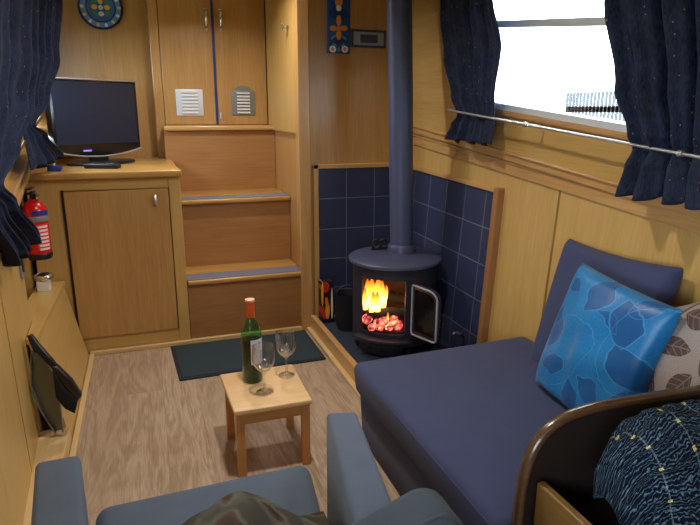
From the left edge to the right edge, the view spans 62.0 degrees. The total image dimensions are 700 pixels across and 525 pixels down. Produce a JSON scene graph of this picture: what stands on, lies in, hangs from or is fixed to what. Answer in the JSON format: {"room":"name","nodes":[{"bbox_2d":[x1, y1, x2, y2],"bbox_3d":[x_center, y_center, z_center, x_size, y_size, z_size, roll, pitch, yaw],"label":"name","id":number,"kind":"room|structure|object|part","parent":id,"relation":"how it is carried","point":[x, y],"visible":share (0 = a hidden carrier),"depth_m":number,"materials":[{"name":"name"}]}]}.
{"room":"ship interior","nodes":[
{"label":"ship interior","id":0,"kind":"room"},
{"bbox_2d":[0,138,46,524],"bbox_3d":[-0.687,0.017,0.739,0.176,1.990,6.220,-6,16,-22],"label":"wall","id":1,"kind":"structure","parent":0,"point":[22,421],"depth_m":1.77,"materials":[{"name":"brown wood"}]},
{"bbox_2d":[0,148,31,261],"bbox_3d":[-0.483,0.521,0.400,0.110,0.879,5.215,-6,16,-22],"label":"trim","id":2,"kind":"structure","parent":1,"relation":"attached to","point":[18,180],"depth_m":2.24,"materials":[{"name":"brown wood"}]},
{"bbox_2d":[19,259,24,278],"bbox_3d":[-1.194,0.005,2.113,0.012,0.125,0.055,-6,16,-22],"label":"wall socket","id":3,"kind":"object","parent":1,"relation":"attached to","point":[21,268],"visible":0.56,"depth_m":2.10,"materials":[{"name":"grey plastic"}]},
{"bbox_2d":[21,115,42,149],"bbox_3d":[-1.155,-0.377,2.019,0.011,0.255,1.332,-5,15,-19],"label":"rail","id":4,"kind":"object","parent":1,"relation":"attached to","point":[41,116],"visible":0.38,"depth_m":2.18,"materials":[{"name":"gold metal"}]},
{"bbox_2d":[0,0,41,266],"bbox_3d":[-0.977,-0.576,1.671,0.169,1.133,1.081,-5,15,-19],"label":"curtain","id":5,"kind":"object","parent":4,"relation":"hanging from","point":[19,19],"visible":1,"depth_m":1.74,"materials":[{"name":"blue fabric"}]},
{"bbox_2d":[19,187,52,260],"bbox_3d":[-1.385,-0.171,2.552,0.119,0.315,0.107,-5,15,-19],"label":"fire extinguisher","id":6,"kind":"object","parent":1,"relation":"attached to","point":[34,209],"visible":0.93,"depth_m":2.53,"materials":[{"name":"red painted metal"},{"name":"black plastic"},{"name":"paper label"}]},
{"bbox_2d":[23,0,64,169],"bbox_3d":[-1.294,-0.887,2.487,0.132,0.903,0.901,-5,15,-19],"label":"curtain","id":7,"kind":"object","parent":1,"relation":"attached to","point":[41,151],"visible":0.85,"depth_m":2.37,"materials":[{"name":"blue fabric"}]},
{"bbox_2d":[27,334,63,433],"bbox_3d":[-1.068,0.426,2.037,0.086,0.372,0.037,-5,15,-19],"label":"dustpan","id":8,"kind":"object","parent":1,"relation":"hanging from","point":[42,387],"visible":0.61,"depth_m":2.04,"materials":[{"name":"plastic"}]},
{"bbox_2d":[32,351,61,429],"bbox_3d":[-1.070,0.452,2.049,0.078,0.315,0.004,-5,15,-19],"label":"tray","id":9,"kind":"object","parent":8,"relation":"on","point":[43,387],"depth_m":2.05,"materials":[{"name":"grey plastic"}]},
{"bbox_2d":[28,334,81,412],"bbox_3d":[-1.017,0.386,2.014,0.145,0.302,0.041,-5,15,-19],"label":"brush","id":10,"kind":"object","parent":1,"relation":"hanging from","point":[67,392],"visible":1,"depth_m":2.01,"materials":[{"name":"black plastic"}]},
{"bbox_3d":[-1.044,0.311,1.984,0.088,0.141,0.029,-2,15,-8],"label":"handle","id":11,"kind":"part","parent":10,"relation":"part of","materials":[{"name":"black plastic"}]},
{"bbox_2d":[23,326,359,524],"bbox_3d":[-0.367,0.729,1.822,1.278,0.070,2.822,-5,15,-19],"label":"baseboard","id":12,"kind":"structure","parent":1,"relation":"attached to","point":[341,370],"depth_m":2.52,"materials":[{"name":"brown wood"}]},
{"bbox_2d":[37,0,266,289],"bbox_3d":[-0.783,-0.771,3.830,2.700,1.960,0.080,-5,15,-19],"label":"wall","id":13,"kind":"structure","parent":0,"point":[122,51],"depth_m":3.44,"materials":[{"name":"brown wood"}]},
{"bbox_2d":[77,0,122,29],"bbox_3d":[-1.433,-1.466,3.345,0.242,0.242,0.028,-5,15,-19],"label":"decorative plate","id":14,"kind":"object","parent":13,"relation":"attached to","point":[99,14],"visible":1,"depth_m":3.36,"materials":[{"name":"blue ceramic"}]},
{"bbox_2d":[146,0,165,157],"bbox_3d":[-1.155,-1.145,3.474,0.052,1.060,0.065,-5,15,-19],"label":"trim","id":15,"kind":"structure","parent":13,"relation":"attached to","point":[151,4],"depth_m":3.45,"materials":[{"name":"brown wood"}]},
{"bbox_2d":[156,0,217,124],"bbox_3d":[-0.965,-1.254,3.469,0.314,0.844,0.078,-5,15,-19],"label":"door","id":16,"kind":"structure","parent":13,"relation":"in","point":[186,30],"depth_m":3.48,"materials":[{"name":"brown wood"}]},
{"bbox_2d":[175,89,203,115],"bbox_3d":[-0.975,-0.973,3.540,0.160,0.155,0.006,-5,15,-19],"label":"vent","id":17,"kind":"object","parent":16,"relation":"attached to","point":[188,102],"depth_m":3.53,"materials":[{"name":"white plastic"}]},
{"bbox_3d":[-0.852,-1.437,3.445,0.024,0.134,0.046,-5,15,-19],"label":"handle","id":18,"kind":"part","parent":16,"relation":"part of","materials":[{"name":"silver metal"}]},
{"bbox_2d":[212,0,268,124],"bbox_3d":[-0.664,-1.280,3.571,0.320,0.844,0.078,-5,15,-19],"label":"door","id":19,"kind":"structure","parent":13,"relation":"in","point":[239,26],"depth_m":3.58,"materials":[{"name":"brown wood"}]},
{"bbox_3d":[-0.771,-1.444,3.472,0.024,0.134,0.046,-5,15,-19],"label":"handle","id":20,"kind":"part","parent":19,"relation":"part of","materials":[{"name":"silver metal"}]},
{"bbox_2d":[231,86,254,114],"bbox_3d":[-0.667,-1.012,3.641,0.145,0.178,0.006,-5,15,-19],"label":"vent","id":21,"kind":"object","parent":19,"relation":"attached to","point":[242,97],"depth_m":3.64,"materials":[{"name":"grey plastic"}]},
{"bbox_2d":[46,300,400,524],"bbox_3d":[0.241,0.925,1.314,2.650,0.050,6.200,-5,15,-19],"label":"floor","id":22,"kind":"structure","parent":0,"point":[146,432],"depth_m":2.24,"materials":[{"name":"laminate"}]},
{"bbox_2d":[26,281,88,439],"bbox_3d":[-1.261,0.374,2.472,0.185,0.422,0.830,-5,15,-19],"label":"locker","id":23,"kind":"object","parent":22,"relation":"on","point":[54,325],"visible":0.68,"depth_m":2.48,"materials":[{"name":"brown wood"}]},
{"bbox_2d":[34,272,53,291],"bbox_3d":[-1.391,0.086,2.651,0.080,0.082,0.080,-5,15,-19],"label":"fitting","id":24,"kind":"object","parent":23,"relation":"on","point":[43,279],"visible":1,"depth_m":2.63,"materials":[{"name":"white plastic"}]},
{"bbox_2d":[26,177,190,354],"bbox_3d":[-1.304,-0.071,3.265,0.682,0.885,0.911,-5,15,-19],"label":"base cabinet","id":25,"kind":"object","parent":22,"relation":"on","point":[118,248],"visible":0.69,"depth_m":2.88,"materials":[{"name":"brown wood"}]},
{"bbox_2d":[28,157,181,180],"bbox_3d":[-1.304,-0.519,3.160,0.697,0.033,0.910,-5,15,-19],"label":"countertop","id":26,"kind":"structure","parent":25,"relation":"on","point":[143,167],"depth_m":2.81,"materials":[{"name":"brown wood"}]},
{"bbox_2d":[47,163,62,171],"bbox_3d":[-1.406,-0.502,2.758,0.064,0.135,0.065,-5,15,-19],"label":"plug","id":27,"kind":"object","parent":26,"relation":"on","point":[53,167],"visible":0.69,"depth_m":2.75,"materials":[{"name":"blue plastic"}]},
{"bbox_2d":[45,77,140,165],"bbox_3d":[-1.348,-0.753,3.116,0.241,0.440,0.507,9,17,29],"label":"television","id":28,"kind":"object","parent":26,"relation":"on","point":[95,119],"visible":0.88,"depth_m":3.10,"materials":[{"name":"black plastic"}]},
{"bbox_2d":[84,163,120,168],"bbox_3d":[-1.232,-0.482,2.900,0.170,0.026,0.048,0,15,1],"label":"remote control","id":29,"kind":"object","parent":26,"relation":"on","point":[88,165],"visible":1,"depth_m":2.88,"materials":[{"name":"black plastic"}]},
{"bbox_3d":[-1.125,0.007,2.898,0.469,0.736,0.020,-5,15,-19],"label":"door","id":30,"kind":"part","parent":25,"relation":"part of","materials":[{"name":"brown wood"}]},
{"bbox_3d":[-0.951,-0.304,2.851,0.016,0.058,0.032,-5,15,-19],"label":"handle","id":31,"kind":"part","parent":25,"relation":"part of","materials":[{"name":"silver metal"}]},
{"bbox_2d":[31,412,390,524],"bbox_3d":[-0.189,0.648,1.003,0.724,0.640,0.880,-5,15,-19],"label":"armchair","id":32,"kind":"object","parent":22,"relation":"on","point":[356,488],"visible":0.94,"depth_m":1.27,"materials":[{"name":"blue fabric"}]},
{"bbox_3d":[-0.469,0.718,0.982,0.099,0.432,0.776,-7,16,-26],"label":"arm","id":33,"kind":"part","parent":32,"relation":"part of","materials":[{"name":"blue fabric"}]},
{"bbox_2d":[95,466,320,524],"bbox_3d":[-0.225,0.666,1.089,0.495,0.142,0.701,-5,15,-19],"label":"seat cushion","id":34,"kind":"object","parent":32,"relation":"on","point":[292,489],"depth_m":1.31,"materials":[{"name":"blue fabric"}]},
{"bbox_2d":[182,491,330,524],"bbox_3d":[-0.204,0.498,1.012,0.437,0.211,0.335,-5,15,-19],"label":"blanket","id":35,"kind":"object","parent":32,"relation":"on","point":[238,507],"visible":1,"depth_m":0.98,"materials":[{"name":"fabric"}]},
{"bbox_3d":[0.049,0.676,1.152,0.093,0.432,0.771,-2,15,-9],"label":"arm","id":36,"kind":"part","parent":32,"relation":"part of","materials":[{"name":"blue fabric"}]},
{"bbox_2d":[350,488,462,524],"bbox_3d":[0.081,0.536,0.974,0.300,0.314,0.114,-5,15,-19],"label":"cushion","id":37,"kind":"object","parent":32,"relation":"on","point":[419,506],"visible":1,"depth_m":0.93,"materials":[{"name":"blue fabric"}]},
{"bbox_2d":[163,125,300,339],"bbox_3d":[-0.702,-0.229,3.429,0.660,1.114,0.835,-5,15,-19],"label":"steps","id":38,"kind":"structure","parent":22,"relation":"on","point":[236,220],"depth_m":3.33,"materials":[{"name":"brown wood"}]},
{"bbox_3d":[-0.803,-0.830,3.580,0.660,0.029,0.205,-5,15,-19],"label":"sill","id":39,"kind":"part","parent":38,"relation":"part of","materials":[{"name":"brown wood"}]},
{"bbox_2d":[171,330,325,380],"bbox_3d":[-0.526,0.461,2.966,0.725,0.011,0.425,-5,15,-19],"label":"door mat","id":40,"kind":"object","parent":22,"relation":"on","point":[212,358],"visible":0.93,"depth_m":2.93,"materials":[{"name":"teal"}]},
{"bbox_2d":[220,364,311,476],"bbox_3d":[-0.305,0.562,2.104,0.277,0.252,0.304,-5,15,-19],"label":"table","id":41,"kind":"object","parent":22,"relation":"on","point":[290,398],"visible":0.98,"depth_m":2.00,"materials":[{"name":"brown wood"}]},
{"bbox_3d":[-0.451,0.550,2.181,0.028,0.235,0.028,-5,15,-19],"label":"leg","id":42,"kind":"part","parent":41,"relation":"part of","materials":[{"name":"brown wood"}]},
{"bbox_3d":[-0.365,0.609,1.954,0.028,0.235,0.028,-5,15,-19],"label":"leg","id":43,"kind":"part","parent":41,"relation":"part of","materials":[{"name":"brown wood"}]},
{"bbox_2d":[241,298,262,381],"bbox_3d":[-0.352,0.277,2.080,0.074,0.311,0.074,-5,15,-19],"label":"wine bottle","id":44,"kind":"object","parent":41,"relation":"on","point":[250,373],"visible":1,"depth_m":2.07,"materials":[{"name":"green glass"}]},
{"bbox_2d":[252,344,274,392],"bbox_3d":[-0.296,0.367,2.002,0.078,0.176,0.078,-5,15,-19],"label":"wine glass","id":45,"kind":"object","parent":41,"relation":"on","point":[263,388],"visible":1,"depth_m":1.99,"materials":[{"name":"clear glass"}]},
{"bbox_2d":[252,344,274,373],"bbox_3d":[-0.296,0.334,1.993,0.078,0.106,0.078,-5,15,-19],"label":"bowl","id":46,"kind":"object","parent":45,"relation":"on","point":[273,344],"depth_m":1.98,"materials":[{"name":"clear glass"}]},
{"bbox_3d":[-0.296,0.418,2.015,0.062,0.071,0.062,-5,15,-19],"label":"stem","id":47,"kind":"part","parent":45,"relation":"part of","materials":[{"name":"clear glass"}]},
{"bbox_3d":[-0.305,0.449,2.074,0.277,0.018,0.304,-5,15,-19],"label":"seat","id":48,"kind":"part","parent":41,"relation":"part of","materials":[{"name":"brown wood"}]},
{"bbox_2d":[275,331,295,376],"bbox_3d":[-0.234,0.335,2.133,0.076,0.172,0.076,-5,15,-19],"label":"wine glass","id":49,"kind":"object","parent":41,"relation":"on","point":[287,371],"visible":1,"depth_m":2.12,"materials":[{"name":"clear glass"}]},
{"bbox_2d":[275,331,295,357],"bbox_3d":[-0.234,0.302,2.124,0.076,0.104,0.076,-5,15,-19],"label":"bowl","id":50,"kind":"object","parent":49,"relation":"on","point":[276,331],"depth_m":2.11,"materials":[{"name":"clear glass"}]},
{"bbox_3d":[-0.234,0.385,2.146,0.061,0.070,0.061,-5,15,-19],"label":"stem","id":51,"kind":"part","parent":49,"relation":"part of","materials":[{"name":"clear glass"}]},
{"bbox_3d":[-0.235,0.532,2.254,0.028,0.235,0.028,-5,15,-19],"label":"leg","id":52,"kind":"part","parent":41,"relation":"part of","materials":[{"name":"brown wood"}]},
{"bbox_3d":[-0.154,0.592,2.024,0.028,0.235,0.028,-5,15,-19],"label":"leg","id":53,"kind":"part","parent":41,"relation":"part of","materials":[{"name":"brown wood"}]},
{"bbox_2d":[318,315,451,362],"bbox_3d":[0.253,0.445,2.929,0.595,0.068,1.070,-5,15,-19],"label":"hearth","id":54,"kind":"object","parent":22,"relation":"on","point":[351,344],"depth_m":2.90,"materials":[{"name":"tile"}]},
{"bbox_2d":[318,278,333,322],"bbox_3d":[-0.132,0.211,3.216,0.070,0.236,0.060,-5,15,-19],"label":"box","id":55,"kind":"object","parent":54,"relation":"on","point":[325,286],"visible":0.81,"depth_m":3.19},
{"bbox_2d":[311,315,357,381],"bbox_3d":[-0.032,0.465,2.809,0.030,0.088,1.070,-5,15,-19],"label":"trim","id":56,"kind":"structure","parent":54,"relation":"attached to","point":[343,357],"depth_m":2.90,"materials":[{"name":"brown wood"}]},
{"bbox_2d":[334,284,352,330],"bbox_3d":[-0.014,0.231,3.110,0.148,0.253,0.144,-5,15,-19],"label":"bucket","id":57,"kind":"object","parent":54,"relation":"on","point":[343,296],"visible":0.66,"depth_m":3.07,"materials":[{"name":"black metal"}]},
{"bbox_3d":[-0.007,0.142,3.067,0.148,0.060,0.008,-5,15,-19],"label":"handle","id":58,"kind":"part","parent":57,"relation":"part of","materials":[{"name":"metal"}]},
{"bbox_2d":[349,245,444,355],"bbox_3d":[0.216,0.195,2.851,0.452,0.455,0.548,1,15,3],"label":"stove","id":59,"kind":"object","parent":54,"relation":"on","point":[414,275],"visible":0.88,"depth_m":2.72,"materials":[{"name":"metal"}]},
{"bbox_2d":[362,314,372,323],"bbox_3d":[0.082,0.270,2.773,0.048,0.051,0.051,7,16,23],"label":"ember","id":60,"kind":"object","parent":59,"relation":"in","point":[366,319],"visible":0.98,"depth_m":2.75},
{"bbox_2d":[368,323,375,330],"bbox_3d":[0.103,0.307,2.756,0.036,0.035,0.038,6,16,23],"label":"ember","id":61,"kind":"object","parent":59,"relation":"in","point":[371,327],"visible":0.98,"depth_m":2.74},
{"bbox_2d":[363,279,388,325],"bbox_3d":[0.121,0.188,2.749,0.124,0.245,0.074,0,15,-3],"label":"fire","id":62,"kind":"object","parent":59,"relation":"in","point":[375,295],"visible":0.99,"depth_m":2.72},
{"bbox_2d":[374,319,380,325],"bbox_3d":[0.128,0.281,2.732,0.034,0.036,0.036,2,15,7],"label":"ember","id":63,"kind":"object","parent":59,"relation":"in","point":[377,322],"visible":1,"depth_m":2.72},
{"bbox_2d":[376,325,383,330],"bbox_3d":[0.140,0.307,2.759,0.038,0.037,0.038,11,18,36],"label":"ember","id":64,"kind":"object","parent":59,"relation":"in","point":[381,327],"visible":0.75,"depth_m":2.75},
{"bbox_2d":[371,238,389,249],"bbox_3d":[0.168,-0.096,2.954,0.131,0.056,0.012,-5,15,-19],"label":"trivet","id":65,"kind":"object","parent":59,"relation":"on","point":[380,246],"visible":0.8,"depth_m":2.94,"materials":[{"name":"black metal"}]},
{"bbox_3d":[0.148,0.411,2.766,0.206,0.050,0.060,6,16,20],"label":"ash drawer","id":66,"kind":"part","parent":59,"relation":"part of","materials":[{"name":"metal"}]},
{"bbox_2d":[381,318,388,325],"bbox_3d":[0.164,0.281,2.733,0.035,0.040,0.040,10,18,34],"label":"ember","id":67,"kind":"object","parent":59,"relation":"in","point":[384,321],"visible":1,"depth_m":2.72},
{"bbox_2d":[365,307,404,318],"bbox_3d":[0.196,0.240,2.792,0.246,0.066,0.057,-1,15,-6],"label":"log","id":68,"kind":"object","parent":59,"relation":"in","point":[399,312],"visible":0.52,"depth_m":2.77,"materials":[{"name":"brown wood"}]},
{"bbox_2d":[385,323,392,330],"bbox_3d":[0.183,0.305,2.758,0.038,0.038,0.038,-5,15,-19],"label":"ember","id":69,"kind":"object","parent":59,"relation":"in","point":[389,328],"visible":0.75,"depth_m":2.75},
{"bbox_2d":[389,319,398,327],"bbox_3d":[0.205,0.286,2.735,0.043,0.042,0.041,-5,15,-19],"label":"ember","id":70,"kind":"object","parent":59,"relation":"in","point":[393,323],"visible":1,"depth_m":2.72},
{"bbox_3d":[0.219,-0.025,2.843,0.452,0.026,0.452,-5,15,-19],"label":"plate","id":71,"kind":"part","parent":59,"relation":"part of","materials":[{"name":"metal"}]},
{"bbox_2d":[388,291,404,304],"bbox_3d":[0.261,0.177,2.854,0.152,0.067,0.057,5,15,16],"label":"log","id":72,"kind":"object","parent":59,"relation":"in","point":[398,298],"visible":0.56,"depth_m":2.84,"materials":[{"name":"brown wood"}]},
{"bbox_2d":[394,321,402,329],"bbox_3d":[0.225,0.299,2.760,0.048,0.048,0.051,-5,15,-19],"label":"ember","id":73,"kind":"object","parent":59,"relation":"on","point":[399,327],"visible":0.69,"depth_m":2.74},
{"bbox_2d":[387,0,415,253],"bbox_3d":[0.241,-0.753,2.737,0.183,1.442,0.140,-5,15,-19],"label":"flue pipe","id":74,"kind":"object","parent":59,"relation":"on","point":[399,12],"visible":1,"depth_m":2.72,"materials":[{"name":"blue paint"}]},
{"bbox_3d":[0.282,0.416,2.795,0.048,0.056,0.047,-5,15,-19],"label":"leg","id":75,"kind":"part","parent":59,"relation":"part of","materials":[{"name":"metal"}]},
{"bbox_3d":[0.335,0.232,2.634,0.009,0.206,0.125,-11,19,-38],"label":"door glass","id":76,"kind":"part","parent":59,"relation":"part of","materials":[{"name":"black glass"}]},
{"bbox_3d":[0.338,0.231,2.637,0.030,0.250,0.166,-12,19,-38],"label":"door","id":77,"kind":"part","parent":59,"relation":"part of","materials":[{"name":"metal"}]},
{"bbox_3d":[0.410,0.258,2.611,0.048,0.053,0.014,-13,20,-41],"label":"handle","id":78,"kind":"part","parent":59,"relation":"part of","materials":[{"name":"black metal"}]},
{"bbox_2d":[453,331,463,337],"bbox_3d":[0.522,0.376,2.765,0.016,0.149,0.162,9,17,31],"label":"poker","id":79,"kind":"object","parent":54,"relation":"on","point":[455,332],"visible":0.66,"depth_m":2.71,"materials":[{"name":"black metal"}]},
{"bbox_2d":[354,239,682,524],"bbox_3d":[0.546,0.372,1.824,0.814,0.766,0.943,-5,15,-19],"label":"sofa","id":80,"kind":"object","parent":22,"relation":"on","point":[460,423],"visible":0.34,"depth_m":1.81,"materials":[{"name":"blue fabric"}]},
{"bbox_2d":[354,337,568,524],"bbox_3d":[0.527,0.497,1.848,0.774,0.137,0.940,-5,15,-19],"label":"seat cushion","id":81,"kind":"object","parent":80,"relation":"on","point":[466,418],"depth_m":1.78,"materials":[{"name":"blue fabric"}]},
{"bbox_2d":[531,239,682,362],"bbox_3d":[0.821,0.197,1.931,0.200,0.496,0.512,-5,15,-19],"label":"cushion","id":82,"kind":"object","parent":80,"relation":"on","point":[661,283],"depth_m":1.89,"materials":[{"name":"blue fabric"}]},
{"bbox_2d":[535,262,682,408],"bbox_3d":[0.735,0.259,1.713,0.186,0.447,0.413,-5,15,-19],"label":"cushion","id":83,"kind":"object","parent":80,"relation":"on","point":[607,339],"visible":0.87,"depth_m":1.64,"materials":[{"name":"blue fabric"}]},
{"bbox_2d":[646,302,699,392],"bbox_3d":[0.898,0.295,1.486,0.191,0.542,0.550,-5,15,-19],"label":"cushion","id":84,"kind":"object","parent":80,"relation":"on","point":[678,366],"visible":0.31,"depth_m":1.49,"materials":[{"name":"beige fabric"}]},
{"bbox_2d":[533,481,619,524],"bbox_3d":[0.846,0.757,0.985,0.652,0.446,0.880,-5,15,-19],"label":"seat","id":85,"kind":"object","parent":22,"relation":"on","point":[551,508],"visible":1,"depth_m":1.21,"materials":[{"name":"brown wood"}]},
{"bbox_3d":[0.547,0.782,0.884,0.020,0.446,0.880,-5,15,-19],"label":"panel","id":86,"kind":"part","parent":85,"relation":"part of","materials":[{"name":"brown wood"}]},
{"bbox_2d":[592,399,699,524],"bbox_3d":[0.790,0.545,1.216,0.625,0.557,0.213,-5,15,-19],"label":"cushion","id":87,"kind":"object","parent":85,"relation":"on","point":[648,469],"visible":1,"depth_m":1.07,"materials":[{"name":"blue fabric"}]},
{"bbox_2d":[511,385,699,524],"bbox_3d":[0.715,0.577,1.395,0.768,0.599,0.024,-5,15,-19],"label":"end panel","id":88,"kind":"object","parent":22,"relation":"on","point":[565,453],"visible":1,"depth_m":1.26,"materials":[{"name":"brown wood"}]},
{"bbox_2d":[267,124,297,264],"bbox_3d":[-0.388,-0.681,3.492,0.043,1.960,0.840,-5,15,-19],"label":"wall","id":89,"kind":"structure","parent":0,"point":[285,142],"depth_m":3.38,"materials":[{"name":"brown wood"}]},
{"bbox_2d":[265,0,295,132],"bbox_3d":[-0.413,-1.180,3.293,0.050,0.855,0.700,-5,15,-19],"label":"door","id":90,"kind":"structure","parent":89,"relation":"in","point":[279,15],"depth_m":3.27,"materials":[{"name":"brown wood"}]},
{"bbox_3d":[-0.341,-1.233,3.047,0.038,0.040,0.028,-5,15,-19],"label":"knob","id":91,"kind":"part","parent":90,"relation":"part of","materials":[{"name":"silver metal"}]},
{"bbox_2d":[308,0,388,314],"bbox_3d":[0.123,-0.607,3.215,0.731,1.960,0.040,-5,15,-19],"label":"wall","id":92,"kind":"structure","parent":0,"point":[349,105],"depth_m":3.07,"materials":[{"name":"brown wood"}]},
{"bbox_2d":[293,0,311,329],"bbox_3d":[-0.247,-0.573,3.076,0.062,1.960,0.065,-5,15,-19],"label":"trim","id":93,"kind":"structure","parent":92,"relation":"attached to","point":[300,7],"depth_m":3.05,"materials":[{"name":"brown wood"}]},
{"bbox_2d":[326,0,349,53],"bbox_3d":[-0.058,-1.261,2.948,0.124,0.382,0.014,-5,15,-19],"label":"painted panel","id":94,"kind":"object","parent":92,"relation":"attached to","point":[338,11],"visible":1,"depth_m":2.96,"materials":[{"name":"multicoloured paint"}]},
{"bbox_2d":[351,29,385,47],"bbox_3d":[0.096,-1.164,3.029,0.192,0.087,0.016,-5,15,-19],"label":"control panel","id":95,"kind":"object","parent":92,"relation":"in","point":[363,38],"visible":1,"depth_m":3.02,"materials":[{"name":"grey plastic"}]},
{"bbox_2d":[318,167,493,347],"bbox_3d":[0.240,-0.020,2.918,0.582,0.837,0.880,-5,15,-19],"label":"tiled wall","id":96,"kind":"structure","parent":0,"point":[451,219],"depth_m":3.04,"materials":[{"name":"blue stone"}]},
{"bbox_2d":[312,162,497,316],"bbox_3d":[0.229,-0.028,2.906,0.607,0.855,0.890,-5,15,-19],"label":"trim","id":97,"kind":"structure","parent":96,"relation":"attached to","point":[315,174],"depth_m":3.14,"materials":[{"name":"brown wood"}]},
{"bbox_2d":[412,0,699,341],"bbox_3d":[1.049,-0.129,1.329,0.233,1.990,6.215,-6,16,-21],"label":"wall","id":98,"kind":"structure","parent":0,"point":[538,220],"depth_m":2.31,"materials":[{"name":"brown wood"}]},
{"bbox_2d":[476,188,504,343],"bbox_3d":[0.622,0.111,2.595,0.100,0.885,0.035,-5,15,-19],"label":"trim","id":99,"kind":"structure","parent":98,"relation":"attached to","point":[498,195],"depth_m":2.56,"materials":[{"name":"brown wood"}]},
{"bbox_2d":[413,124,699,234],"bbox_3d":[1.304,0.132,0.944,0.062,0.606,5.209,-6,16,-21],"label":"trim","id":100,"kind":"structure","parent":98,"relation":"attached to","point":[577,183],"depth_m":2.15,"materials":[{"name":"brown wood"}]},
{"bbox_2d":[447,17,699,158],"bbox_3d":[0.773,-0.672,1.910,0.153,0.624,1.496,-6,16,-21],"label":"window","id":101,"kind":"structure","parent":98,"relation":"in","point":[613,128],"depth_m":2.01,"materials":[{"name":"silver metal"}]},
{"bbox_2d":[440,0,501,145],"bbox_3d":[0.487,-0.882,2.365,0.144,0.798,0.445,-5,15,-19],"label":"curtain","id":102,"kind":"object","parent":101,"relation":"hanging from","point":[471,36],"visible":0.99,"depth_m":2.40,"materials":[{"name":"blue fabric"}]},
{"bbox_3d":[0.795,-0.463,1.990,0.036,0.152,1.213,-6,16,-21],"label":"sill","id":103,"kind":"part","parent":101,"relation":"part of","materials":[{"name":"brown wood"}]},
{"bbox_3d":[0.740,-0.442,1.956,0.070,0.154,1.495,-5,16,-21],"label":"curtain rail","id":104,"kind":"part","parent":101,"relation":"part of","materials":[{"name":"silver metal"}]},
{"bbox_2d":[604,0,699,209],"bbox_3d":[0.861,-0.578,1.411,0.186,0.903,0.740,-5,15,-19],"label":"curtain","id":105,"kind":"object","parent":101,"relation":"hanging from","point":[655,44],"visible":1,"depth_m":1.57,"materials":[{"name":"blue fabric"}]},
{"label":"outside","id":106,"kind":"structure","parent":0,"visible":0},
{"bbox_3d":[3.062,-0.065,6.565,70.000,0.050,70.000,-5,15,-19],"label":"ground","id":107,"kind":"structure","parent":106,"visible":0},
{"bbox_2d":[565,91,624,121],"bbox_3d":[2.646,-0.875,6.077,0.030,1.760,1.419,-5,15,-19],"label":"fence","id":108,"kind":"object","parent":107,"relation":"on","point":[575,104],"visible":0.19,"depth_m":6.09,"materials":[{"name":"grey"}]},
{"bbox_3d":[2.646,-1.555,5.910,0.030,0.060,1.390,-5,15,-19],"label":"rail","id":109,"kind":"part","parent":108,"relation":"part of","materials":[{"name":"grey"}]}
]}

